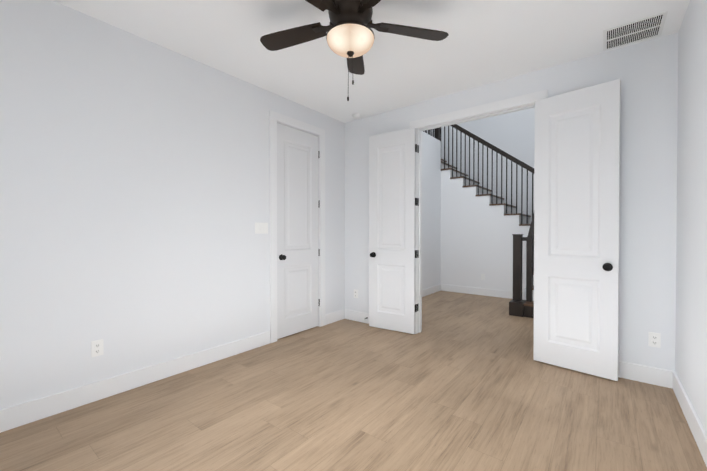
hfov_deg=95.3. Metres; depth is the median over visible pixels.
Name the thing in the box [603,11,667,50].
ceiling vent
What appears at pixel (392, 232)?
door
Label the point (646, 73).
wall
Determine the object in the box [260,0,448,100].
fan
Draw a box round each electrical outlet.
[91,339,103,357]
[354,289,357,297]
[648,332,660,347]
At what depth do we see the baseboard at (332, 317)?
4.34 m
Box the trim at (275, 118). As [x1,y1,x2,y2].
[269,110,324,342]
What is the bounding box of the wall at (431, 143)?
[422,131,440,155]
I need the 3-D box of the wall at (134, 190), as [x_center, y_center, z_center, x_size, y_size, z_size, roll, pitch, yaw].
[-1.372,-0.190,3.021,0.120,2.740,3.900,0,1,38]
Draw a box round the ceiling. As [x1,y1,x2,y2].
[53,0,689,122]
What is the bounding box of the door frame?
[410,89,547,333]
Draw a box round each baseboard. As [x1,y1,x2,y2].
[0,331,269,432]
[325,309,343,324]
[344,309,368,323]
[422,284,440,296]
[441,284,523,299]
[618,361,667,387]
[668,370,706,466]
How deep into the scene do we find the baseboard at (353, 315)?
4.38 m
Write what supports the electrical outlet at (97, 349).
attached to the wall at (134, 190)
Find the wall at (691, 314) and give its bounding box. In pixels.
[675,0,706,433]
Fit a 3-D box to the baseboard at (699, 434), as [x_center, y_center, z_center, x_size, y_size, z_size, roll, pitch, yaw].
[1.317,1.132,1.008,0.018,0.135,3.780,0,1,38]
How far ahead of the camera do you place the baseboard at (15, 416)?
2.40 m
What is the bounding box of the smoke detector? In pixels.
[352,113,360,118]
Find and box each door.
[277,123,319,338]
[369,128,416,333]
[533,79,620,380]
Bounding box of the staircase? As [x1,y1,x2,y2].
[423,124,533,317]
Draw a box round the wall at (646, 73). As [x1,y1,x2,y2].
[345,33,677,370]
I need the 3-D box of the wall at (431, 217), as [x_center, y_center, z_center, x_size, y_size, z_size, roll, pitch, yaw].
[0.906,-0.247,5.644,0.120,2.804,2.798,0,1,38]
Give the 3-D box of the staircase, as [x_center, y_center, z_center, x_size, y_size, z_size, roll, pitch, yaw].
[1.722,-0.922,5.683,4.450,4.154,3.777,0,1,38]
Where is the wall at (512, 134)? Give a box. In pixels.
[424,108,534,223]
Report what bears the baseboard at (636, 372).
attached to the wall at (646, 73)
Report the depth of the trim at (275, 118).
3.56 m
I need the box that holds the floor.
[0,291,706,470]
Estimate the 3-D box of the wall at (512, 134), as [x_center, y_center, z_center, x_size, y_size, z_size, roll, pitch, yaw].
[3.566,-1.705,6.711,6.100,5.700,0.120,0,1,38]
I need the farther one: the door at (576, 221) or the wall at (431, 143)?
the wall at (431, 143)
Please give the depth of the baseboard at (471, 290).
6.22 m
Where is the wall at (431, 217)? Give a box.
[422,147,440,289]
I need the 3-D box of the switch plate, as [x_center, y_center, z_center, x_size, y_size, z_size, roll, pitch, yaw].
[-0.976,-0.079,3.423,0.010,0.116,0.164,0,1,38]
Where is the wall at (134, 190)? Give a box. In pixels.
[0,0,344,409]
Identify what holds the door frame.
attached to the wall at (646, 73)
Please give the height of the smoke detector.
0.034 m
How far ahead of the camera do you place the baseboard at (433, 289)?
6.34 m
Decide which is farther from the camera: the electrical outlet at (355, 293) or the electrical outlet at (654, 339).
the electrical outlet at (355, 293)
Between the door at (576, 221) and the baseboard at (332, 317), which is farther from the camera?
the baseboard at (332, 317)
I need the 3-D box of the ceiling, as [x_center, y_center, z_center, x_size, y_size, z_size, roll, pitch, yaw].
[0.018,-1.610,1.996,3.555,0.120,4.019,0,1,38]
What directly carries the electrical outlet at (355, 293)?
attached to the wall at (646, 73)
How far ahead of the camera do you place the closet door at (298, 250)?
3.84 m
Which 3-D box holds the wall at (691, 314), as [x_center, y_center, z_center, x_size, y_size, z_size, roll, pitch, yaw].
[1.335,-0.170,0.906,0.120,2.740,3.900,0,1,38]
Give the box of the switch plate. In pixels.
[255,222,267,233]
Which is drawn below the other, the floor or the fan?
the floor

